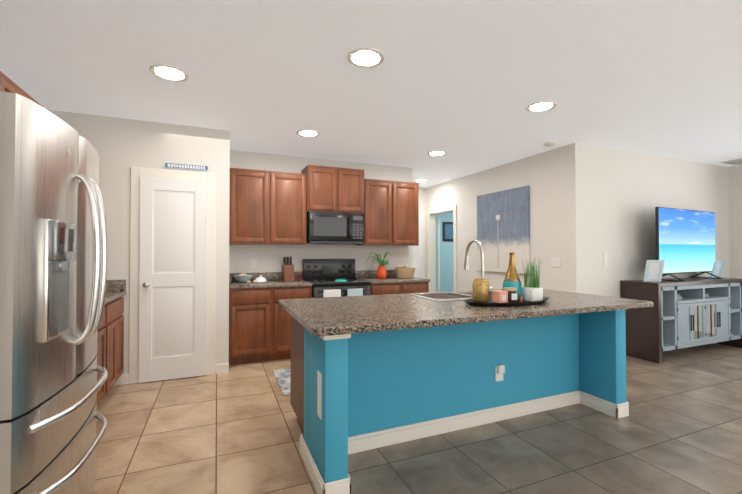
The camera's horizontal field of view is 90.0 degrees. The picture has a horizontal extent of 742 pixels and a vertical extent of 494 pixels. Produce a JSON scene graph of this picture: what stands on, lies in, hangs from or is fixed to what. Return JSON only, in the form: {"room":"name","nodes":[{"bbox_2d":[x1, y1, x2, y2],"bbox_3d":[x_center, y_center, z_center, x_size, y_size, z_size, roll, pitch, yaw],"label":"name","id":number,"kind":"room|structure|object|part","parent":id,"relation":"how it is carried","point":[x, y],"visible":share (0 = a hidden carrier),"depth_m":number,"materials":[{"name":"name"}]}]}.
{"room":"kitchen","nodes":[
{"label":"kitchen","id":0,"kind":"room"},
{"bbox_2d":[46,109,229,373],"bbox_3d":[-2.279,0.040,3.747,1.580,2.600,0.120,0,-1,-23],"label":"wall","id":1,"kind":"structure","parent":0,"point":[122,146],"depth_m":3.70,"materials":[{"name":"white paint"}]},
{"bbox_2d":[113,374,128,385],"bbox_3d":[-2.673,1.287,3.493,0.669,0.100,0.013,0,-1,-23],"label":"baseboard","id":2,"kind":"structure","parent":1,"relation":"attached to","point":[123,379],"depth_m":3.60,"materials":[{"name":"white wood"}]},
{"bbox_2d":[138,176,206,382],"bbox_3d":[-1.990,0.317,3.737,0.600,2.030,0.107,0,-1,-23],"label":"pantry door","id":3,"kind":"structure","parent":1,"relation":"in","point":[172,286],"depth_m":3.75,"materials":[{"name":"white wood"}]},
{"bbox_2d":[129,167,215,383],"bbox_3d":[-2.008,0.277,3.782,0.770,2.127,0.016,0,-1,-23],"label":"door frame","id":4,"kind":"structure","parent":1,"relation":"attached to","point":[138,172],"depth_m":3.72,"materials":[{"name":"white wood"}]},
{"bbox_2d":[164,162,207,170],"bbox_3d":[-1.907,-0.831,3.841,0.410,0.055,0.010,0,-1,-23],"label":"sign","id":5,"kind":"object","parent":1,"relation":"attached to","point":[185,166],"visible":1,"depth_m":3.83,"materials":[{"name":"white"}]},
{"bbox_2d":[229,150,412,272],"bbox_3d":[-0.671,0.062,5.271,2.800,2.600,0.120,0,-1,-23],"label":"wall","id":6,"kind":"structure","parent":0,"point":[268,258],"depth_m":5.11,"materials":[{"name":"white paint"}]},
{"bbox_2d":[229,277,232,284],"bbox_3d":[-1.701,0.383,4.446,0.020,0.106,0.557,0,-1,-23],"label":"backsplash","id":7,"kind":"structure","parent":6,"relation":"attached to","point":[230,278],"depth_m":4.24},
{"bbox_2d":[229,168,276,244],"bbox_3d":[-1.510,-0.488,4.670,0.536,0.913,0.353,0,-1,-23],"label":"upper cabinet","id":8,"kind":"object","parent":6,"relation":"attached to","point":[253,193],"depth_m":4.52,"materials":[{"name":"brown wood"}]},
{"bbox_2d":[250,259,255,267],"bbox_3d":[-1.534,0.216,4.840,0.075,0.120,0.006,0,-1,-23],"label":"switch plate","id":9,"kind":"object","parent":6,"relation":"attached to","point":[252,261],"depth_m":4.84,"materials":[{"name":"white plastic"}]},
{"bbox_2d":[277,172,308,244],"bbox_3d":[-1.137,-0.486,4.825,0.536,0.913,0.353,0,-1,-23],"label":"upper cabinet","id":10,"kind":"object","parent":6,"relation":"attached to","point":[292,219],"depth_m":4.70,"materials":[{"name":"brown wood"}]},
{"bbox_2d":[229,270,396,280],"bbox_3d":[-0.618,0.394,5.209,2.607,0.106,0.020,0,-1,-23],"label":"backsplash","id":11,"kind":"structure","parent":6,"relation":"attached to","point":[366,273],"depth_m":4.95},
{"bbox_2d":[301,165,344,212],"bbox_3d":[-0.651,-0.754,4.996,0.487,0.593,0.417,0,-1,-23],"label":"upper cabinet","id":12,"kind":"object","parent":6,"relation":"attached to","point":[312,204],"depth_m":4.81,"materials":[{"name":"brown wood"}]},
{"bbox_2d":[309,209,352,244],"bbox_3d":[-0.595,-0.248,4.984,0.560,0.415,0.440,0,-1,-23],"label":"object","id":13,"kind":"object","parent":6,"relation":"attached to","point":[326,226],"depth_m":4.82,"materials":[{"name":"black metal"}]},
{"bbox_2d":[306,211,363,244],"bbox_3d":[-0.505,-0.247,5.021,0.756,0.415,0.440,0,-1,-23],"label":"microwave","id":14,"kind":"object","parent":13,"relation":"in","point":[322,227],"depth_m":4.84,"materials":[{"name":"black metal"}]},
{"bbox_2d":[345,168,364,212],"bbox_3d":[-0.298,-0.752,5.143,0.308,0.593,0.417,0,-1,-23],"label":"upper cabinet","id":15,"kind":"object","parent":6,"relation":"attached to","point":[354,178],"depth_m":4.97,"materials":[{"name":"brown wood"}]},
{"bbox_2d":[353,213,368,244],"bbox_3d":[-0.260,-0.246,5.123,0.228,0.415,0.440,0,-1,-23],"label":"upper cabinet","id":16,"kind":"object","parent":6,"relation":"attached to","point":[360,220],"depth_m":4.98,"materials":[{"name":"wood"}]},
{"bbox_2d":[365,179,396,244],"bbox_3d":[0.065,-0.479,5.325,0.501,0.913,0.353,0,-1,-23],"label":"upper cabinet","id":17,"kind":"object","parent":6,"relation":"attached to","point":[380,195],"depth_m":5.18,"materials":[{"name":"brown wood"}]},
{"bbox_2d":[397,181,418,244],"bbox_3d":[0.405,-0.477,5.466,0.502,0.913,0.353,0,-1,-23],"label":"upper cabinet","id":18,"kind":"object","parent":6,"relation":"attached to","point":[407,192],"depth_m":5.33,"materials":[{"name":"brown wood"}]},
{"bbox_2d":[0,0,741,187],"bbox_3d":[1.566,-1.303,3.555,11.600,0.080,10.600,0,-1,-23],"label":"ceiling","id":19,"kind":"structure","parent":0,"point":[463,84],"depth_m":2.71,"materials":[{"name":"white paint"}]},
{"bbox_2d":[149,65,188,81],"bbox_3d":[-1.478,-1.270,2.723,0.259,0.007,0.259,0,-1,28],"label":"recessed light","id":20,"kind":"object","parent":19,"relation":"in","point":[165,72],"depth_m":2.72,"materials":[{"name":"white"}]},
{"bbox_2d":[296,130,319,137],"bbox_3d":[-0.696,-1.251,4.098,0.259,0.007,0.259,0,-1,28],"label":"recessed light","id":21,"kind":"object","parent":19,"relation":"in","point":[303,133],"depth_m":4.09,"materials":[{"name":"white"}]},
{"bbox_2d":[347,48,384,67],"bbox_3d":[-0.036,-1.273,2.510,0.259,0.007,0.259,0,-1,-29],"label":"recessed light","id":22,"kind":"object","parent":19,"relation":"in","point":[365,58],"depth_m":2.50,"materials":[{"name":"white"}]},
{"bbox_2d":[414,179,427,181],"bbox_3d":[0.919,-1.213,6.805,0.259,0.007,0.259,0,-1,-29],"label":"recessed light","id":23,"kind":"object","parent":19,"relation":"in","point":[419,180],"depth_m":6.77,"materials":[{"name":"white plastic"}]},
{"bbox_2d":[427,151,446,155],"bbox_3d":[0.877,-1.239,4.925,0.259,0.007,0.259,0,-1,28],"label":"recessed light","id":24,"kind":"object","parent":19,"relation":"in","point":[433,153],"depth_m":4.92,"materials":[{"name":"white"}]},
{"bbox_2d":[526,101,556,112],"bbox_3d":[1.534,-1.261,3.346,0.259,0.007,0.259,0,-1,28],"label":"recessed light","id":25,"kind":"object","parent":19,"relation":"in","point":[542,106],"depth_m":3.33,"materials":[{"name":"white plastic"}]},
{"bbox_2d":[544,141,555,146],"bbox_3d":[2.145,-1.234,4.456,0.130,0.032,0.130,0,-1,-23],"label":"smoke detector","id":26,"kind":"object","parent":19,"relation":"attached to","point":[550,143],"visible":1,"depth_m":4.42,"materials":[{"name":"white plastic"}]},
{"bbox_2d":[720,158,741,164],"bbox_3d":[5.312,-1.229,5.355,0.400,0.016,0.250,0,-1,-23],"label":"ceiling vent","id":27,"kind":"object","parent":19,"relation":"in","point":[736,162],"visible":0.98,"depth_m":5.36,"materials":[{"name":"white metal"}]},
{"bbox_2d":[92,343,741,493],"bbox_3d":[1.566,1.362,3.518,11.600,0.050,10.600,0,-1,-23],"label":"floor","id":28,"kind":"structure","parent":0,"point":[236,429],"depth_m":2.48,"materials":[{"name":"beige tile"}]},
{"bbox_2d":[0,91,107,493],"bbox_3d":[-1.663,0.404,1.490,0.978,1.810,0.908,0,-1,-23],"label":"fridge","id":29,"kind":"object","parent":28,"relation":"on","point":[53,253],"visible":1,"depth_m":1.36,"materials":[{"name":"grey metal"}]},
{"bbox_2d":[0,71,126,405],"bbox_3d":[-2.166,0.085,2.259,0.642,2.468,2.707,0,-1,-23],"label":"tall cabinet","id":30,"kind":"object","parent":28,"relation":"on","point":[110,347],"visible":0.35,"depth_m":3.15,"materials":[{"name":"brown wood"}]},
{"bbox_2d":[104,291,126,303],"bbox_3d":[-2.357,0.430,2.714,0.642,0.037,1.712,0,-1,-23],"label":"countertop","id":31,"kind":"structure","parent":30,"relation":"on","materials":[{"name":"stone"}]},
{"bbox_2d":[229,289,272,364],"bbox_3d":[-1.488,0.913,4.515,0.473,0.876,0.620,0,-1,-23],"label":"base cabinet","id":32,"kind":"object","parent":28,"relation":"on","point":[250,310],"depth_m":4.24,"materials":[{"name":"brown wood"}]},
{"bbox_2d":[229,281,311,288],"bbox_3d":[-1.267,0.457,4.607,0.946,0.037,0.632,0,-1,-23],"label":"countertop","id":33,"kind":"structure","parent":32,"relation":"on","point":[270,284],"depth_m":4.37,"materials":[{"name":"stone"}]},
{"bbox_2d":[234,273,255,282],"bbox_3d":[-1.552,0.377,4.555,0.247,0.118,0.298,0,-1,-23],"label":"decorative bowl","id":34,"kind":"object","parent":33,"relation":"on","point":[242,278],"visible":1,"depth_m":4.52,"materials":[{"name":"blue ceramic"}]},
{"bbox_2d":[255,275,267,282],"bbox_3d":[-1.371,0.393,4.607,0.176,0.089,0.176,0,-1,-23],"label":"butter dish","id":35,"kind":"object","parent":33,"relation":"on","point":[260,279],"visible":0.85,"depth_m":4.55,"materials":[{"name":"white ceramic"}]},
{"bbox_2d":[282,256,294,280],"bbox_3d":[-1.092,0.283,4.888,0.130,0.317,0.220,0,-1,-23],"label":"knife block","id":36,"kind":"object","parent":33,"relation":"on","point":[287,271],"visible":1,"depth_m":4.83,"materials":[{"name":"brown wood"}]},
{"bbox_2d":[272,368,290,395],"bbox_3d":[-0.190,1.339,3.980,1.590,0.008,0.760,0,-1,-23],"label":"kitchen rug","id":37,"kind":"object","parent":28,"relation":"on","point":[282,376],"visible":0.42,"depth_m":3.75,"materials":[{"name":"fabric"}]},
{"bbox_2d":[273,285,311,359],"bbox_3d":[-1.051,0.916,4.697,0.473,0.876,0.620,0,-1,-23],"label":"base cabinet","id":38,"kind":"object","parent":28,"relation":"on","point":[281,319],"depth_m":4.38,"materials":[{"name":"brown wood"}]},
{"bbox_2d":[302,259,370,297],"bbox_3d":[-0.462,0.759,4.894,0.762,1.195,0.708,0,-1,-23],"label":"range","id":39,"kind":"object","parent":28,"relation":"on","point":[330,277],"visible":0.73,"depth_m":5.03,"materials":[{"name":"black metal"}]},
{"bbox_2d":[370,281,400,294],"bbox_3d":[0.085,0.922,5.169,0.438,0.876,0.620,0,-1,-23],"label":"base cabinet","id":40,"kind":"object","parent":28,"relation":"on","point":[374,289],"depth_m":4.88,"materials":[{"name":"brown wood"}]},
{"bbox_2d":[401,281,429,293],"bbox_3d":[0.490,0.925,5.337,0.438,0.876,0.620,0,-1,-23],"label":"base cabinet","id":41,"kind":"object","parent":28,"relation":"on","point":[410,286],"depth_m":5.06,"materials":[{"name":"brown wood"}]},
{"bbox_2d":[355,277,428,284],"bbox_3d":[0.293,0.466,5.255,0.888,0.037,0.632,0,-1,-23],"label":"countertop","id":42,"kind":"structure","parent":41,"relation":"on","point":[388,280],"depth_m":5.05,"materials":[{"name":"stone"}]},
{"bbox_2d":[365,252,389,278],"bbox_3d":[0.088,0.256,5.180,0.379,0.379,0.506,0,-1,-23],"label":"fern","id":43,"kind":"object","parent":42,"relation":"on","point":[381,272],"visible":1,"depth_m":5.15,"materials":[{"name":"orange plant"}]},
{"bbox_2d":[395,265,414,277],"bbox_3d":[0.492,0.351,5.360,0.325,0.193,0.221,0,-1,-23],"label":"decorative basket","id":44,"kind":"object","parent":42,"relation":"on","point":[404,271],"visible":1,"depth_m":5.28,"materials":[{"name":"beige wicker"}]},
{"bbox_2d":[290,307,641,493],"bbox_3d":[0.700,0.891,2.880,2.505,0.876,1.113,0,-1,-23],"label":"kitchen island","id":45,"kind":"object","parent":28,"relation":"on","point":[369,372],"depth_m":2.66,"materials":[{"name":"teal paint"}]},
{"bbox_3d":[0.802,1.271,2.628,2.505,0.108,0.580,0,-1,-23],"label":"skirting","id":46,"kind":"part","parent":45,"relation":"part of","materials":[{"name":"white wood"}]},
{"bbox_2d":[278,289,652,338],"bbox_3d":[0.707,0.452,2.863,2.620,0.083,1.225,0,-1,-23],"label":"island countertop","id":47,"kind":"structure","parent":45,"relation":"on","point":[345,315],"depth_m":2.42,"materials":[{"name":"stone"}]},
{"bbox_2d":[406,286,501,302],"bbox_3d":[0.822,0.472,3.211,0.864,0.314,0.504,0,-1,-23],"label":"sink","id":48,"kind":"object","parent":47,"relation":"in","point":[468,294],"depth_m":3.35,"materials":[{"name":"silver metal"}]},
{"bbox_2d":[463,253,549,305],"bbox_3d":[1.008,0.226,2.739,0.750,0.370,0.353,0,-1,-23],"label":"decorative tray","id":49,"kind":"object","parent":47,"relation":"on","point":[513,292],"visible":1,"depth_m":2.72,"materials":[{"name":"brown"}]},
{"bbox_2d":[620,277,741,363],"bbox_3d":[4.099,0.891,4.844,1.850,0.930,0.452,0,-1,-23],"label":"console","id":50,"kind":"object","parent":28,"relation":"on","point":[690,312],"visible":0.96,"depth_m":4.55,"materials":[{"name":"white wood"}]},
{"bbox_2d":[643,260,664,281],"bbox_3d":[3.438,0.291,4.509,0.200,0.270,0.018,0,13,2],"label":"frame","id":51,"kind":"object","parent":50,"relation":"on","point":[653,270],"visible":0.88,"depth_m":4.50,"materials":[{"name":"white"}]},
{"bbox_2d":[655,207,722,281],"bbox_3d":[4.165,-0.032,4.889,1.450,0.916,0.360,0,-1,-27],"label":"tv","id":52,"kind":"object","parent":50,"relation":"on","point":[685,240],"visible":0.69,"depth_m":4.83,"materials":[{"name":"black"}]},
{"bbox_3d":[4.098,0.851,4.847,1.738,0.749,0.421,0,-1,-23],"label":"frame","id":53,"kind":"part","parent":50,"relation":"part of","materials":[{"name":"grey wood"}]},
{"bbox_3d":[4.186,0.933,4.659,0.497,0.410,0.004,0,-1,-23],"label":"glass","id":54,"kind":"part","parent":50,"relation":"part of","materials":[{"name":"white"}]},
{"bbox_2d":[710,261,723,277],"bbox_3d":[4.786,0.313,5.127,0.300,0.240,0.018,0,11,-30],"label":"frame","id":55,"kind":"object","parent":50,"relation":"on","point":[717,268],"visible":0.81,"depth_m":5.11,"materials":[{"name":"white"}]},
{"bbox_2d":[419,188,425,210],"bbox_3d":[0.577,0.092,7.414,1.390,2.600,0.120,0,-1,-23],"label":"wall","id":56,"kind":"structure","parent":0,"point":[422,199],"depth_m":7.56,"materials":[{"name":"white paint"}]},
{"bbox_2d":[413,215,423,277],"bbox_3d":[0.719,0.368,7.343,0.780,2.030,0.107,0,-1,-23],"label":"hall door","id":57,"kind":"structure","parent":56,"relation":"in","point":[418,258],"depth_m":7.48,"materials":[{"name":"white"}]},
{"bbox_2d":[419,211,426,278],"bbox_3d":[0.701,0.328,7.387,0.950,2.127,0.016,0,-1,-23],"label":"door frame","id":58,"kind":"structure","parent":56,"relation":"attached to","point":[424,213],"depth_m":7.55,"materials":[{"name":"white wood"}]},
{"bbox_2d":[436,212,453,291],"bbox_3d":[2.076,0.116,9.109,2.680,2.600,0.100,0,-1,-23],"label":"wall","id":59,"kind":"structure","parent":0,"point":[446,268],"depth_m":8.93,"materials":[{"name":"teal paint"}]},
{"bbox_2d":[443,222,452,240],"bbox_3d":[1.888,-0.371,8.969,0.360,0.470,0.022,0,-1,-23],"label":"framed picture","id":60,"kind":"object","parent":59,"relation":"attached to","point":[447,231],"visible":0.68,"depth_m":8.95,"materials":[{"name":"black"}]},
{"bbox_2d":[426,143,583,293],"bbox_3d":[1.820,0.073,6.079,0.120,2.600,3.540,0,-1,-23],"label":"wall","id":61,"kind":"structure","parent":0,"point":[553,179],"depth_m":4.90,"materials":[{"name":"white paint"}]},
{"bbox_2d":[437,216,439,291],"bbox_3d":[1.436,0.380,7.875,0.035,2.020,0.800,0,-1,9],"label":"bedroom door","id":62,"kind":"structure","parent":61,"relation":"in","point":[438,225],"depth_m":7.48,"materials":[{"name":"white wood"}]},
{"bbox_2d":[427,205,456,291],"bbox_3d":[1.395,0.320,7.090,0.149,2.135,0.990,0,-1,-23],"label":"door frame","id":63,"kind":"structure","parent":61,"relation":"attached to","point":[444,209],"depth_m":7.45,"materials":[{"name":"white wood"}]},
{"bbox_2d":[477,185,529,273],"bbox_3d":[1.945,-0.229,5.555,0.048,1.210,1.070,0,-1,-23],"label":"painting","id":64,"kind":"object","parent":61,"relation":"attached to","point":[503,224],"visible":0.94,"depth_m":5.47,"materials":[{"name":"fabric"}]},
{"bbox_2d":[551,258,559,266],"bbox_3d":[2.331,0.193,4.681,0.006,0.120,0.130,0,-1,-23],"label":"switch plate","id":65,"kind":"object","parent":61,"relation":"attached to","point":[555,262],"depth_m":4.68,"materials":[{"name":"white plastic"}]},
{"bbox_2d":[582,144,729,297],"bbox_3d":[4.005,0.060,5.135,3.190,2.600,0.120,0,-1,-23],"label":"wall","id":66,"kind":"structure","parent":0,"point":[625,193],"depth_m":4.83,"materials":[{"name":"white paint"}]},
{"bbox_2d":[603,251,607,265],"bbox_3d":[2.916,0.142,4.612,0.080,0.180,0.006,0,-1,-23],"label":"switch plate","id":67,"kind":"object","parent":66,"relation":"attached to","point":[605,253],"depth_m":4.61,"materials":[{"name":"white plastic"}]},
{"bbox_2d":[728,165,741,278],"bbox_3d":[6.604,0.032,3.194,0.120,2.600,5.700,0,-1,-23],"label":"wall","id":68,"kind":"structure","parent":0,"point":[735,209],"depth_m":5.63,"materials":[{"name":"white paint"}]}
]}

